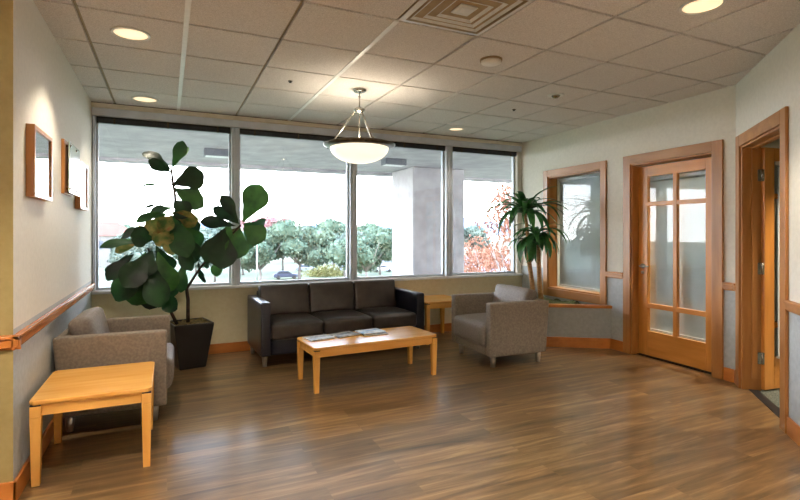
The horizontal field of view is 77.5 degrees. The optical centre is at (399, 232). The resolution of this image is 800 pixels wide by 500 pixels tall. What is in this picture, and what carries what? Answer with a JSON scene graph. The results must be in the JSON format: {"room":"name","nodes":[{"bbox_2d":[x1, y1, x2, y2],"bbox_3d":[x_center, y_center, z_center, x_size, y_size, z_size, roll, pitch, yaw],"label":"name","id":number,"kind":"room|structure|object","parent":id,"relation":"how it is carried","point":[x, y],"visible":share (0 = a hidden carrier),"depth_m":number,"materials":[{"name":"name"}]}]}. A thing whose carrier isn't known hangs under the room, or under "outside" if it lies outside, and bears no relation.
{"room":"waiting room","nodes":[
{"label":"waiting room","id":0,"kind":"room"},
{"bbox_2d":[0,0,12,482],"bbox_3d":[-3.169,-0.048,2.006,2.639,2.805,0.140,0,0,-25],"label":"wall","id":1,"kind":"structure","parent":0,"point":[6,6],"depth_m":2.49,"materials":[{"name":"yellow paint"}]},
{"bbox_2d":[0,481,16,499],"bbox_3d":[-3.038,1.300,1.982,2.456,0.110,0.016,0,0,-25],"label":"baseboard","id":2,"kind":"structure","parent":1,"relation":"attached to","point":[6,489],"depth_m":2.48,"materials":[{"name":"brown wood"}]},
{"bbox_2d":[0,334,20,350],"bbox_3d":[-3.026,0.547,1.977,2.474,0.075,0.034,0,0,-25],"label":"trim","id":3,"kind":"structure","parent":1,"relation":"attached to","point":[5,340],"depth_m":2.47,"materials":[{"name":"brown wood"}]},
{"bbox_2d":[13,0,91,480],"bbox_3d":[-2.667,-0.048,3.883,0.140,2.805,3.106,0,0,-25],"label":"wall","id":4,"kind":"structure","parent":0,"point":[52,240],"depth_m":3.04,"materials":[{"name":"beige paint"}]},
{"bbox_2d":[13,417,63,499],"bbox_3d":[-2.539,1.300,3.794,0.016,0.110,2.876,0,0,-25],"label":"baseboard","id":5,"kind":"structure","parent":4,"relation":"attached to","point":[24,474],"depth_m":2.70,"materials":[{"name":"brown wood"}]},
{"bbox_2d":[26,123,52,200],"bbox_3d":[-2.126,-0.400,2.941,0.042,0.400,0.470,0,0,-25],"label":"framed picture","id":6,"kind":"object","parent":4,"relation":"attached to","point":[39,145],"visible":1,"depth_m":2.85,"materials":[{"name":"brown wood"}]},
{"bbox_2d":[12,283,94,350],"bbox_3d":[-2.527,0.547,3.789,0.034,0.075,2.894,0,0,-25],"label":"trim","id":7,"kind":"structure","parent":4,"relation":"attached to","point":[30,330],"depth_m":3.10,"materials":[{"name":"brown wood"}]},
{"bbox_2d":[61,139,79,196],"bbox_3d":[-2.559,-0.490,3.881,0.054,0.400,0.520,0,0,-25],"label":"framed picture","id":8,"kind":"object","parent":4,"relation":"attached to","point":[70,155],"visible":1,"depth_m":3.76,"materials":[{"name":"brown wood"}]},
{"bbox_2d":[75,161,87,210],"bbox_3d":[-2.797,-0.407,4.377,0.042,0.405,0.440,0,0,-25],"label":"framed picture","id":9,"kind":"object","parent":4,"relation":"attached to","point":[81,203],"visible":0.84,"depth_m":4.39,"materials":[{"name":"brown wood"}]},
{"bbox_2d":[170,317,213,370],"bbox_3d":[-2.140,1.127,5.071,0.376,0.455,0.376,0,0,-37],"label":"pot","id":10,"kind":"object","parent":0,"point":[190,338],"depth_m":4.95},
{"bbox_2d":[91,114,521,343],"bbox_3d":[-0.728,-0.048,6.394,5.700,2.805,0.300,0,0,-25],"label":"wall","id":11,"kind":"structure","parent":0,"point":[227,308],"depth_m":5.67,"materials":[{"name":"paint"}]},
{"bbox_2d":[92,115,95,290],"bbox_3d":[-3.178,-0.302,5.176,0.030,1.805,0.170,0,0,-25],"label":"trim","id":12,"kind":"structure","parent":11,"relation":"attached to","point":[93,116],"depth_m":5.12,"materials":[{"name":"metal"}]},
{"bbox_2d":[96,117,230,289],"bbox_3d":[-2.567,-0.302,5.484,1.338,1.805,0.050,0,0,-25],"label":"window","id":13,"kind":"structure","parent":11,"relation":"in","point":[97,124],"depth_m":5.20,"materials":[{"name":"metal"}]},
{"bbox_2d":[97,116,229,133],"bbox_3d":[-2.543,-1.169,5.433,1.314,0.072,0.060,0,0,-25],"label":"window blind","id":14,"kind":"object","parent":13,"relation":"attached to","point":[100,120],"visible":1,"depth_m":5.39,"materials":[{"name":"black fabric"}]},
{"bbox_2d":[231,128,238,284],"bbox_3d":[-1.914,-0.302,5.767,0.084,1.805,0.170,0,0,-25],"label":"trim","id":15,"kind":"structure","parent":11,"relation":"attached to","point":[234,131],"depth_m":5.69,"materials":[{"name":"metal"}]},
{"bbox_2d":[239,129,348,283],"bbox_3d":[-1.274,-0.302,6.089,1.348,1.805,0.050,0,0,-25],"label":"window","id":16,"kind":"structure","parent":11,"relation":"in","point":[347,163],"depth_m":6.16,"materials":[{"name":"metal"}]},
{"bbox_2d":[240,128,344,141],"bbox_3d":[-1.250,-1.169,6.038,1.324,0.072,0.060,0,0,-25],"label":"window blind","id":17,"kind":"object","parent":16,"relation":"attached to","point":[249,132],"visible":0.73,"depth_m":5.96,"materials":[{"name":"brown metal"}]},
{"bbox_2d":[91,101,519,142],"bbox_3d":[-0.681,-1.340,6.277,5.485,0.016,0.072,0,0,-25],"label":"trim","id":18,"kind":"structure","parent":11,"relation":"attached to","point":[91,101],"depth_m":5.91,"materials":[{"name":"beige paint"}]},
{"bbox_2d":[91,102,522,151],"bbox_3d":[-0.684,-1.250,6.282,5.485,0.081,0.060,0,0,-25],"label":"trim","id":19,"kind":"structure","parent":11,"relation":"attached to","point":[96,111],"depth_m":5.91,"materials":[{"name":"paint"}]},
{"bbox_2d":[91,273,522,294],"bbox_3d":[-0.682,0.613,6.280,5.486,0.031,0.125,0,0,-25],"label":"trim","id":20,"kind":"structure","parent":11,"relation":"attached to","point":[499,274],"depth_m":6.16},
{"bbox_2d":[208,323,451,353],"bbox_3d":[-0.933,1.300,6.124,4.900,0.110,0.016,0,0,-25],"label":"baseboard","id":21,"kind":"structure","parent":11,"relation":"attached to","point":[244,345],"depth_m":5.68,"materials":[{"name":"brown wood"}]},
{"bbox_2d":[349,163,356,279],"bbox_3d":[-0.614,-0.302,6.375,0.090,1.805,0.170,0,0,-25],"label":"trim","id":22,"kind":"structure","parent":11,"relation":"attached to","point":[352,167],"depth_m":6.30,"materials":[{"name":"metal"}]},
{"bbox_2d":[357,151,443,278],"bbox_3d":[0.011,-0.302,6.690,1.310,1.805,0.050,0,0,-25],"label":"window","id":23,"kind":"structure","parent":11,"relation":"in","point":[442,152],"depth_m":6.94,"materials":[{"name":"metal"}]},
{"bbox_2d":[391,141,445,150],"bbox_3d":[0.035,-1.169,6.639,1.286,0.072,0.060,0,0,-25],"label":"window blind","id":24,"kind":"object","parent":11,"relation":"attached to","point":[397,144],"visible":0.62,"depth_m":6.72,"materials":[{"name":"brown metal"}]},
{"bbox_2d":[444,146,452,275],"bbox_3d":[0.658,-0.302,6.971,0.100,1.805,0.170,0,0,-25],"label":"trim","id":25,"kind":"structure","parent":11,"relation":"attached to","point":[448,153],"depth_m":6.90,"materials":[{"name":"metal"}]},
{"bbox_2d":[453,157,514,274],"bbox_3d":[1.202,-0.302,7.247,1.120,1.805,0.050,0,0,-25],"label":"window","id":26,"kind":"structure","parent":11,"relation":"in","point":[513,158],"depth_m":7.46,"materials":[{"name":"metal"}]},
{"bbox_2d":[453,147,516,156],"bbox_3d":[1.226,-1.169,7.197,1.096,0.072,0.060,0,0,-25],"label":"window blind","id":27,"kind":"object","parent":11,"relation":"attached to","point":[455,149],"visible":0.98,"depth_m":7.17,"materials":[{"name":"black fabric"}]},
{"bbox_2d":[511,152,520,272],"bbox_3d":[1.822,-0.302,7.515,0.230,1.805,0.170,0,0,-25],"label":"trim","id":28,"kind":"structure","parent":11,"relation":"attached to","point":[518,154],"depth_m":7.42,"materials":[{"name":"beige paint"}]},
{"bbox_2d":[18,330,799,499],"bbox_3d":[1.970,1.395,2.633,12.200,0.080,9.500,0,0,-25],"label":"floor","id":29,"kind":"structure","parent":0,"point":[572,423],"depth_m":3.33,"materials":[{"name":"brown wood"}]},
{"bbox_2d":[29,361,154,486],"bbox_3d":[-1.841,1.124,3.058,0.590,0.462,0.660,0,0,-25],"label":"side table","id":30,"kind":"object","parent":29,"relation":"on","point":[69,390],"visible":1,"depth_m":2.87,"materials":[{"name":"brown wood"}]},
{"bbox_2d":[53,307,174,431],"bbox_3d":[-2.124,0.970,3.804,0.726,0.770,0.790,0,0,-23],"label":"armchair","id":31,"kind":"object","parent":29,"relation":"on","point":[90,339],"visible":0.73,"depth_m":3.48,"materials":[{"name":"beige fabric"}]},
{"bbox_2d":[68,307,109,334],"bbox_3d":[-2.308,0.761,3.725,0.217,0.353,0.600,0,0,-23],"label":"cushion","id":32,"kind":"object","parent":31,"relation":"on","point":[92,320],"depth_m":3.53,"materials":[{"name":"beige fabric"}]},
{"bbox_2d":[167,343,174,387],"bbox_3d":[-2.078,1.035,3.823,0.626,0.274,0.610,0,0,-23],"label":"seat cushion","id":33,"kind":"object","parent":31,"relation":"on","point":[170,348],"depth_m":3.71,"materials":[{"name":"beige fabric"}]},
{"bbox_2d":[99,141,268,370],"bbox_3d":[-2.142,0.215,5.048,1.549,2.280,0.462,0,0,-29],"label":"fiddle leaf fig","id":34,"kind":"object","parent":29,"relation":"on","point":[147,282],"visible":0.98,"depth_m":4.96,"materials":[{"name":"plant"}]},
{"bbox_2d":[248,279,423,366],"bbox_3d":[-0.719,0.969,5.726,1.880,0.772,0.788,0,0,-27],"label":"sofa","id":35,"kind":"object","parent":29,"relation":"on","point":[280,314],"visible":0.91,"depth_m":5.61,"materials":[{"name":"black leather"}]},
{"bbox_2d":[258,283,309,314],"bbox_3d":[-1.320,0.763,5.675,0.556,0.360,0.196,0,0,-27],"label":"cushion","id":36,"kind":"object","parent":35,"relation":"on","point":[283,298],"depth_m":5.62,"materials":[{"name":"leather"}]},
{"bbox_2d":[271,313,323,339],"bbox_3d":[-1.189,1.005,5.417,0.556,0.200,0.666,0,0,-27],"label":"seat cushion","id":37,"kind":"object","parent":35,"relation":"on","point":[284,326],"depth_m":5.16,"materials":[{"name":"leather"}]},
{"bbox_2d":[308,281,354,312],"bbox_3d":[-0.822,0.763,5.929,0.556,0.360,0.196,0,0,-27],"label":"cushion","id":38,"kind":"object","parent":35,"relation":"on","point":[324,296],"depth_m":5.85,"materials":[{"name":"leather"}]},
{"bbox_2d":[309,310,371,333],"bbox_3d":[-0.690,1.005,5.672,0.556,0.200,0.666,0,0,-27],"label":"seat cushion","id":39,"kind":"object","parent":35,"relation":"on","point":[333,321],"depth_m":5.43,"materials":[{"name":"leather"}]},
{"bbox_2d":[353,279,396,309],"bbox_3d":[-0.323,0.763,6.184,0.556,0.360,0.196,0,0,-27],"label":"cushion","id":40,"kind":"object","parent":35,"relation":"on","point":[366,293],"depth_m":6.11,"materials":[{"name":"leather"}]},
{"bbox_2d":[355,306,416,328],"bbox_3d":[-0.191,1.005,5.927,0.556,0.200,0.666,0,0,-27],"label":"seat cushion","id":41,"kind":"object","parent":35,"relation":"on","point":[382,317],"depth_m":5.70,"materials":[{"name":"leather"}]},
{"bbox_2d":[297,326,436,393],"bbox_3d":[-0.301,1.161,4.689,1.225,0.388,0.520,0,0,-28],"label":"coffee table","id":42,"kind":"object","parent":29,"relation":"on","point":[405,336],"visible":0.99,"depth_m":4.54,"materials":[{"name":"brown wood"}]},
{"bbox_2d":[303,334,334,341],"bbox_3d":[-0.746,0.961,4.575,0.239,0.011,0.184,0,0,-35],"label":"magazine","id":43,"kind":"object","parent":42,"relation":"on","point":[322,336],"visible":1,"depth_m":4.55,"materials":[{"name":"white paper"}]},
{"bbox_2d":[328,331,359,337],"bbox_3d":[-0.527,0.961,4.721,0.239,0.011,0.184,0,0,-41],"label":"magazine","id":44,"kind":"object","parent":42,"relation":"on","point":[346,333],"visible":0.96,"depth_m":4.69,"materials":[{"name":"grey paper"}]},
{"bbox_2d":[360,332,387,335],"bbox_3d":[-0.259,0.961,4.797,0.239,0.011,0.184,0,0,-21],"label":"magazine","id":45,"kind":"object","parent":42,"relation":"on","point":[381,333],"visible":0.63,"depth_m":4.73,"materials":[{"name":"paper"}]},
{"bbox_2d":[355,328,385,334],"bbox_3d":[-0.287,0.950,4.822,0.239,0.011,0.184,0,0,-33],"label":"magazine","id":46,"kind":"object","parent":45,"relation":"on","point":[372,330],"visible":1,"depth_m":4.80,"materials":[{"name":"white paper"}]},
{"bbox_2d":[424,294,451,344],"bbox_3d":[0.453,1.095,6.394,0.580,0.520,0.600,0,0,-25],"label":"end table","id":47,"kind":"object","parent":29,"relation":"on","point":[441,301],"visible":0.51,"depth_m":6.14,"materials":[{"name":"brown wood"}]},
{"bbox_2d":[452,284,548,367],"bbox_3d":[1.054,0.970,5.430,0.760,0.770,0.816,0,0,-22],"label":"armchair","id":48,"kind":"object","parent":29,"relation":"on","point":[508,320],"visible":1,"depth_m":5.13,"materials":[{"name":"beige fabric"}]},
{"bbox_2d":[454,313,485,346],"bbox_3d":[1.007,1.035,5.411,0.659,0.274,0.636,0,0,-22],"label":"seat cushion","id":49,"kind":"object","parent":48,"relation":"on","point":[469,328],"depth_m":5.28,"materials":[{"name":"beige fabric"}]},
{"bbox_2d":[493,284,536,301],"bbox_3d":[1.254,0.761,5.513,0.217,0.353,0.626,0,0,-22],"label":"cushion","id":50,"kind":"object","parent":48,"relation":"on","point":[503,293],"depth_m":5.43,"materials":[{"name":"beige fabric"}]},
{"bbox_2d":[466,293,611,348],"bbox_3d":[1.732,1.103,6.425,0.990,0.505,1.728,0,0,-25],"label":"planter","id":51,"kind":"object","parent":29,"relation":"on","point":[574,324],"visible":0.43,"depth_m":5.89,"materials":[{"name":"brown wood"}]},
{"bbox_2d":[481,186,571,298],"bbox_3d":[1.613,0.167,6.498,1.132,1.520,1.098,0,0,44],"label":"plant","id":52,"kind":"object","parent":51,"relation":"on","point":[532,245],"visible":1,"depth_m":6.42,"materials":[{"name":"green plant"}]},
{"bbox_2d":[33,0,799,158],"bbox_3d":[1.920,-1.405,2.518,12.588,0.129,9.565,0,0,-25],"label":"ceiling","id":53,"kind":"structure","parent":0,"point":[609,59],"depth_m":3.77,"materials":[{"name":"tile"}]},
{"bbox_2d":[110,26,150,40],"bbox_3d":[-1.809,-1.336,3.349,0.244,0.008,0.244,0,0,-25],"label":"recessed light","id":54,"kind":"object","parent":53,"relation":"in","point":[128,33],"visible":1,"depth_m":3.34,"materials":[{"name":"glass"}]},
{"bbox_2d":[131,96,157,102],"bbox_3d":[-2.554,-1.336,4.988,0.244,0.008,0.244,0,0,-25],"label":"recessed light","id":55,"kind":"object","parent":53,"relation":"in","point":[145,99],"visible":1,"depth_m":4.99,"materials":[{"name":"glass"}]},
{"bbox_2d":[177,0,398,120],"bbox_3d":[0.020,-1.342,1.643,1.236,0.012,8.960,0,0,-25],"label":"trim","id":56,"kind":"structure","parent":53,"relation":"attached to","point":[187,2],"depth_m":3.73,"materials":[{"name":"white metal"}]},
{"bbox_2d":[323,88,394,163],"bbox_3d":[-0.380,-0.996,4.658,0.674,0.690,0.674,0,0,-25],"label":"pendant lamp","id":57,"kind":"object","parent":53,"relation":"hanging from","point":[356,150],"visible":1,"depth_m":4.48,"materials":[{"name":"white glass"}]},
{"bbox_2d":[448,127,463,130],"bbox_3d":[0.722,-1.336,6.410,0.208,0.008,0.208,0,0,-25],"label":"recessed light","id":58,"kind":"object","parent":53,"relation":"in","point":[452,128],"visible":1,"depth_m":6.42,"materials":[{"name":"white metal"}]},
{"bbox_2d":[399,0,533,35],"bbox_3d":[0.387,-1.343,2.990,0.600,0.034,0.600,0,0,-25],"label":"ceiling vent","id":59,"kind":"object","parent":53,"relation":"in","point":[476,17],"visible":1,"depth_m":3.05,"materials":[{"name":"white metal"}]},
{"bbox_2d":[480,56,501,66],"bbox_3d":[0.705,-1.321,3.851,0.170,0.040,0.170,0,0,-25],"label":"smoke detector","id":60,"kind":"object","parent":53,"relation":"attached to","point":[488,61],"visible":1,"depth_m":3.81,"materials":[{"name":"white plastic"}]},
{"bbox_2d":[547,93,563,98],"bbox_3d":[1.513,-1.325,4.837,0.160,0.031,0.160,0,0,-25],"label":"sprinkler","id":61,"kind":"object","parent":53,"relation":"in","point":[552,95],"visible":1,"depth_m":4.81,"materials":[{"name":"white metal"}]},
{"bbox_2d":[678,0,726,14],"bbox_3d":[1.776,-1.336,2.929,0.244,0.008,0.244,0,0,-25],"label":"recessed light","id":62,"kind":"object","parent":53,"relation":"in","point":[692,7],"visible":1,"depth_m":2.94,"materials":[{"name":"glass"}]},
{"bbox_2d":[521,85,735,368],"bbox_3d":[2.471,-0.048,6.032,0.140,2.805,3.263,0,0,-23],"label":"wall","id":63,"kind":"structure","parent":0,"point":[709,116],"depth_m":5.67,"materials":[{"name":"beige paint"}]},
{"bbox_2d":[543,160,606,304],"bbox_3d":[2.287,0.000,6.447,0.162,1.720,1.140,0,0,-23],"label":"window","id":64,"kind":"structure","parent":63,"relation":"in","point":[550,288],"depth_m":6.45,"materials":[{"name":"brown wood"}]},
{"bbox_2d":[559,173,599,290],"bbox_3d":[2.394,-0.009,6.492,0.040,1.472,0.910,0,0,-23],"label":"window pane","id":65,"kind":"object","parent":64,"relation":"attached to","point":[579,259],"visible":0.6,"depth_m":6.53,"materials":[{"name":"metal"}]},
{"bbox_2d":[605,271,733,290],"bbox_3d":[2.728,0.487,5.191,0.034,0.075,1.513,0,0,-23],"label":"trim","id":66,"kind":"structure","parent":63,"relation":"attached to","point":[619,275],"depth_m":5.67,"materials":[{"name":"brown wood"}]},
{"bbox_2d":[610,339,734,382],"bbox_3d":[2.731,1.295,5.207,0.016,0.120,1.540,0,0,-23],"label":"baseboard","id":67,"kind":"structure","parent":63,"relation":"attached to","point":[728,373],"depth_m":4.59,"materials":[{"name":"brown wood"}]},
{"bbox_2d":[623,139,723,379],"bbox_3d":[2.825,0.245,5.155,0.162,2.220,1.150,0,0,-23],"label":"door","id":68,"kind":"structure","parent":63,"relation":"in","point":[708,356],"depth_m":5.18,"materials":[{"name":"brown wood"}]},
{"bbox_2d":[650,171,705,341],"bbox_3d":[2.932,0.231,5.188,0.040,1.692,0.850,0,0,-23],"label":"door glass panes","id":69,"kind":"object","parent":68,"relation":"attached to","point":[692,217],"visible":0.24,"depth_m":5.19,"materials":[{"name":"glass"}]},
{"bbox_2d":[557,138,779,355],"bbox_3d":[4.214,-0.048,5.482,5.801,2.805,6.240,0,0,-25],"label":"wall","id":70,"kind":"structure","parent":0,"point":[775,144],"depth_m":4.89,"materials":[{"name":"beige paint"}]},
{"bbox_2d":[736,24,799,425],"bbox_3d":[2.725,-0.048,3.442,0.140,2.805,2.200,0,0,20],"label":"wall","id":71,"kind":"structure","parent":0,"point":[773,84],"depth_m":3.33,"materials":[{"name":"beige paint"}]},
{"bbox_2d":[735,106,788,433],"bbox_3d":[3.118,0.250,4.143,1.832,2.210,0.604,0,0,-44],"label":"door","id":72,"kind":"structure","parent":71,"relation":"in","point":[757,368],"depth_m":4.28,"materials":[{"name":"brown wood"}]},
{"bbox_2d":[732,283,799,315],"bbox_3d":[2.643,0.487,3.471,0.034,0.075,2.200,0,0,20],"label":"trim","id":73,"kind":"structure","parent":71,"relation":"attached to","point":[793,307],"depth_m":3.24,"materials":[{"name":"brown wood"}]},
{"bbox_2d":[734,370,799,446],"bbox_3d":[2.652,1.295,3.468,0.016,0.120,2.200,0,0,20],"label":"baseboard","id":74,"kind":"structure","parent":71,"relation":"attached to","point":[793,429],"depth_m":3.24,"materials":[{"name":"brown wood"}]},
{"bbox_2d":[775,161,779,358],"bbox_3d":[3.551,0.231,4.382,0.650,1.692,0.040,0,0,-19],"label":"mini blind","id":75,"kind":"object","parent":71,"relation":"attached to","point":[777,162],"visible":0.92,"depth_m":4.28,"materials":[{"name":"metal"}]},
{"label":"outside","id":76,"kind":"structure","parent":0,"visible":0},
{"bbox_2d":[200,216,510,235],"bbox_3d":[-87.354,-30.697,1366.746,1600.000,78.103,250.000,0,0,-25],"label":"hills","id":77,"kind":"structure","parent":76,"point":[468,221],"depth_m":1431.79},
{"bbox_3d":[5.414,-0.645,2.588,40.000,18.000,24.100,0,0,-25],"label":"building mass","id":78,"kind":"object","parent":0,"visible":0},
{"bbox_2d":[99,124,510,182],"bbox_3d":[1.545,-1.715,10.857,40.000,0.460,5.840,0,0,-25],"label":"soffit","id":79,"kind":"structure","parent":78,"relation":"attached to","point":[117,143],"depth_m":10.06,"materials":[{"name":"paint"}]},
{"bbox_2d":[203,148,228,158],"bbox_3d":[-3.383,-1.476,9.237,0.480,0.137,0.260,0,0,-25],"label":"soffit light","id":80,"kind":"object","parent":79,"relation":"attached to","point":[207,152],"visible":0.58,"depth_m":9.13,"materials":[{"name":"white metal"}]},
{"bbox_2d":[205,155,228,158],"bbox_3d":[-3.383,-1.411,9.237,0.420,0.007,0.200,0,0,-25],"label":"diffuser","id":81,"kind":"object","parent":80,"relation":"attached to","point":[213,156],"depth_m":9.17,"materials":[{"name":"white plastic"}]},
{"bbox_2d":[381,158,406,166],"bbox_3d":[-0.131,-1.476,10.427,0.480,0.137,0.260,0,0,-25],"label":"soffit light","id":82,"kind":"object","parent":79,"relation":"attached to","point":[395,162],"visible":1,"depth_m":10.32,"materials":[{"name":"white metal"}]},
{"bbox_2d":[383,164,404,166],"bbox_3d":[-0.131,-1.411,10.427,0.420,0.007,0.200,0,0,-25],"label":"diffuser","id":83,"kind":"object","parent":82,"relation":"attached to","point":[396,165],"depth_m":10.39,"materials":[{"name":"white plastic"}]},
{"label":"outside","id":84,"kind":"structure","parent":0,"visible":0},
{"bbox_2d":[99,237,510,286],"bbox_3d":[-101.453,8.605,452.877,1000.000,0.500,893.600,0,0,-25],"label":"ground","id":85,"kind":"structure","parent":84,"point":[274,266],"depth_m":102.75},
{"bbox_2d":[99,222,126,266],"bbox_3d":[-74.132,2.755,126.000,7.560,11.200,11.760,0,0,45],"label":"building","id":86,"kind":"structure","parent":85,"relation":"on","point":[107,230],"depth_m":123.24,"materials":[{"name":"white"}]},
{"bbox_2d":[123,224,134,228],"bbox_3d":[-89.382,2.570,171.997,11.690,11.611,14.283,0,0,19],"label":"tree","id":87,"kind":"object","parent":85,"relation":"on","point":[125,225],"visible":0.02,"depth_m":168.85,"materials":[{"name":"plant"}]},
{"bbox_2d":[107,232,164,262],"bbox_3d":[-44.231,4.052,83.803,10.001,8.641,9.759,0,0,28],"label":"tree","id":88,"kind":"object","parent":85,"relation":"on","point":[113,257],"visible":0.44,"depth_m":80.49,"materials":[{"name":"green plant"}]},
{"bbox_2d":[172,254,196,272],"bbox_3d":[-40.654,3.561,98.998,11.837,9.622,9.688,0,0,1],"label":"tree","id":89,"kind":"object","parent":85,"relation":"on","point":[175,256],"visible":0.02,"depth_m":97.21,"materials":[{"name":"green plant"}]},
{"bbox_2d":[194,232,215,282],"bbox_3d":[-30.177,4.052,80.819,10.001,8.641,9.759,0,0,43],"label":"tree","id":90,"kind":"object","parent":85,"relation":"on","point":[206,236],"visible":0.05,"depth_m":78.76,"materials":[{"name":"green plant"}]},
{"bbox_2d":[199,227,220,235],"bbox_3d":[-55.430,3.153,139.779,12.089,10.445,11.797,0,0,42],"label":"tree","id":91,"kind":"object","parent":85,"relation":"on","point":[215,231],"visible":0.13,"depth_m":137.32,"materials":[{"name":"plant"}]},
{"bbox_2d":[241,217,271,231],"bbox_3d":[-42.032,1.870,140.644,13.796,13.004,13.507,0,0,-31],"label":"tree","id":92,"kind":"object","parent":85,"relation":"on","point":[267,223],"visible":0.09,"depth_m":141.89,"materials":[{"name":"pink plant"}]},
{"bbox_2d":[228,230,284,280],"bbox_3d":[-22.356,3.827,75.976,9.150,9.088,11.179,0,0,17],"label":"tree","id":93,"kind":"object","parent":85,"relation":"on","point":[267,253],"visible":0.58,"depth_m":74.97,"materials":[{"name":"green plant"}]},
{"bbox_2d":[256,245,257,280],"bbox_3d":[-19.233,4.680,68.375,1.020,7.350,0.300,0,0,-25],"label":"street lamp","id":94,"kind":"object","parent":85,"relation":"on","point":[256,245],"visible":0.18,"depth_m":68.16,"materials":[{"name":"metal"}]},
{"bbox_2d":[262,215,292,226],"bbox_3d":[-42.866,1.151,171.339,15.325,14.445,15.004,0,0,-44],"label":"tree","id":95,"kind":"object","parent":85,"relation":"on","point":[272,219],"visible":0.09,"depth_m":166.29,"materials":[{"name":"plant"}]},
{"bbox_2d":[273,271,297,278],"bbox_3d":[-20.725,7.593,90.445,4.440,1.455,1.800,0,0,-19],"label":"car","id":96,"kind":"object","parent":85,"relation":"on","point":[278,274],"visible":0.97,"depth_m":89.64,"materials":[{"name":"paint"}]},
{"bbox_2d":[266,225,304,270],"bbox_3d":[-24.569,3.292,103.807,11.482,10.166,11.766,0,0,-38],"label":"tree","id":97,"kind":"object","parent":85,"relation":"on","point":[284,256],"visible":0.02,"depth_m":103.80,"materials":[{"name":"plant"}]},
{"bbox_2d":[268,218,337,278],"bbox_3d":[-14.963,3.028,80.383,10.765,10.692,13.152,0,0,-1],"label":"tree","id":98,"kind":"object","parent":85,"relation":"on","point":[307,246],"visible":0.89,"depth_m":76.95,"materials":[{"name":"green plant"}]},
{"bbox_2d":[295,265,313,270],"bbox_3d":[-20.418,7.593,108.066,4.440,1.455,1.800,0,0,-19],"label":"car","id":99,"kind":"object","parent":85,"relation":"on","point":[302,266],"visible":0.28,"depth_m":107.23,"materials":[{"name":"paint"}]},
{"bbox_2d":[294,224,314,262],"bbox_3d":[-29.655,2.678,139.834,12.874,11.399,13.193,0,0,-21],"label":"tree","id":100,"kind":"object","parent":85,"relation":"on","point":[307,225],"visible":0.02,"depth_m":139.71,"materials":[{"name":"plant"}]},
{"bbox_2d":[295,264,342,276],"bbox_3d":[-14.063,7.039,96.669,12.017,2.977,6.837,0,0,-25],"label":"shrub","id":101,"kind":"object","parent":85,"relation":"on","point":[324,271],"visible":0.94,"depth_m":95.82,"materials":[{"name":"plant"}]},
{"bbox_2d":[315,217,360,267],"bbox_3d":[-14.084,2.389,114.809,12.057,11.974,14.730,0,0,-20],"label":"tree","id":102,"kind":"object","parent":85,"relation":"on","point":[333,225],"visible":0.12,"depth_m":109.22,"materials":[{"name":"plant"}]},
{"bbox_2d":[332,231,364,277],"bbox_3d":[-10.117,3.798,90.116,10.589,9.149,10.333,0,0,-39],"label":"tree","id":103,"kind":"object","parent":85,"relation":"on","point":[343,235],"visible":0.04,"depth_m":88.38,"materials":[{"name":"plant"}]},
{"bbox_2d":[323,227,391,276],"bbox_3d":[-5.105,3.774,72.108,10.602,9.195,9.244,0,0,20],"label":"tree","id":104,"kind":"object","parent":85,"relation":"on","point":[368,257],"visible":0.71,"depth_m":70.70,"materials":[{"name":"green plant"}]},
{"bbox_2d":[359,224,382,274],"bbox_3d":[-4.283,3.294,98.925,12.494,10.157,10.227,0,0,33],"label":"tree","id":105,"kind":"object","parent":85,"relation":"on","point":[368,229],"visible":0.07,"depth_m":100.76,"materials":[{"name":"green plant"}]},
{"bbox_2d":[361,222,391,262],"bbox_3d":[-4.763,2.604,138.833,14.199,11.543,11.622,0,0,-3],"label":"tree","id":106,"kind":"object","parent":85,"relation":"on","point":[367,223],"visible":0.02,"depth_m":140.54,"materials":[{"name":"plant"}]},
{"bbox_2d":[373,265,391,271],"bbox_3d":[-3.875,7.593,106.680,4.440,1.455,1.800,0,0,-19],"label":"car","id":107,"kind":"object","parent":85,"relation":"on","point":[383,267],"visible":0.66,"depth_m":106.01,"materials":[{"name":"paint"}]},
{"bbox_2d":[392,166,463,275],"bbox_3d":[0.680,3.405,12.352,1.400,9.900,1.200,0,0,-25],"label":"concrete column","id":108,"kind":"structure","parent":85,"relation":"on","point":[416,191],"depth_m":11.78,"materials":[{"name":"white concrete"}]},
{"bbox_2d":[464,225,491,250],"bbox_3d":[20.013,2.952,140.091,12.252,10.848,12.556,0,0,-4],"label":"tree","id":109,"kind":"object","parent":85,"relation":"on","point":[474,230],"visible":0.52,"depth_m":137.05,"materials":[{"name":"plant"}]},
{"bbox_2d":[464,242,498,271],"bbox_3d":[7.799,4.594,51.796,6.323,7.531,6.070,0,0,23],"label":"tree","id":110,"kind":"object","parent":85,"relation":"on","point":[466,262],"visible":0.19,"depth_m":51.84,"materials":[{"name":"plant"}]},
{"bbox_2d":[464,234,507,272],"bbox_3d":[6.931,4.209,37.701,5.972,8.303,5.733,0,0,11],"label":"tree","id":111,"kind":"object","parent":85,"relation":"on","point":[484,252],"visible":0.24,"depth_m":38.04,"materials":[{"name":"plant"}]},
{"bbox_2d":[469,183,510,272],"bbox_3d":[7.236,2.087,29.729,6.407,12.552,6.645,0,0,-20],"label":"tree","id":112,"kind":"object","parent":85,"relation":"on","point":[499,198],"visible":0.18,"depth_m":29.63,"materials":[{"name":"red plant"}]},
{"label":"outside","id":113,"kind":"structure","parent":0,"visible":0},
{"bbox_2d":[324,255,508,267],"bbox_3d":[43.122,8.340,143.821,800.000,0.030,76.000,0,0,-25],"label":"road","id":114,"kind":"structure","parent":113,"point":[387,264],"depth_m":135.92,"materials":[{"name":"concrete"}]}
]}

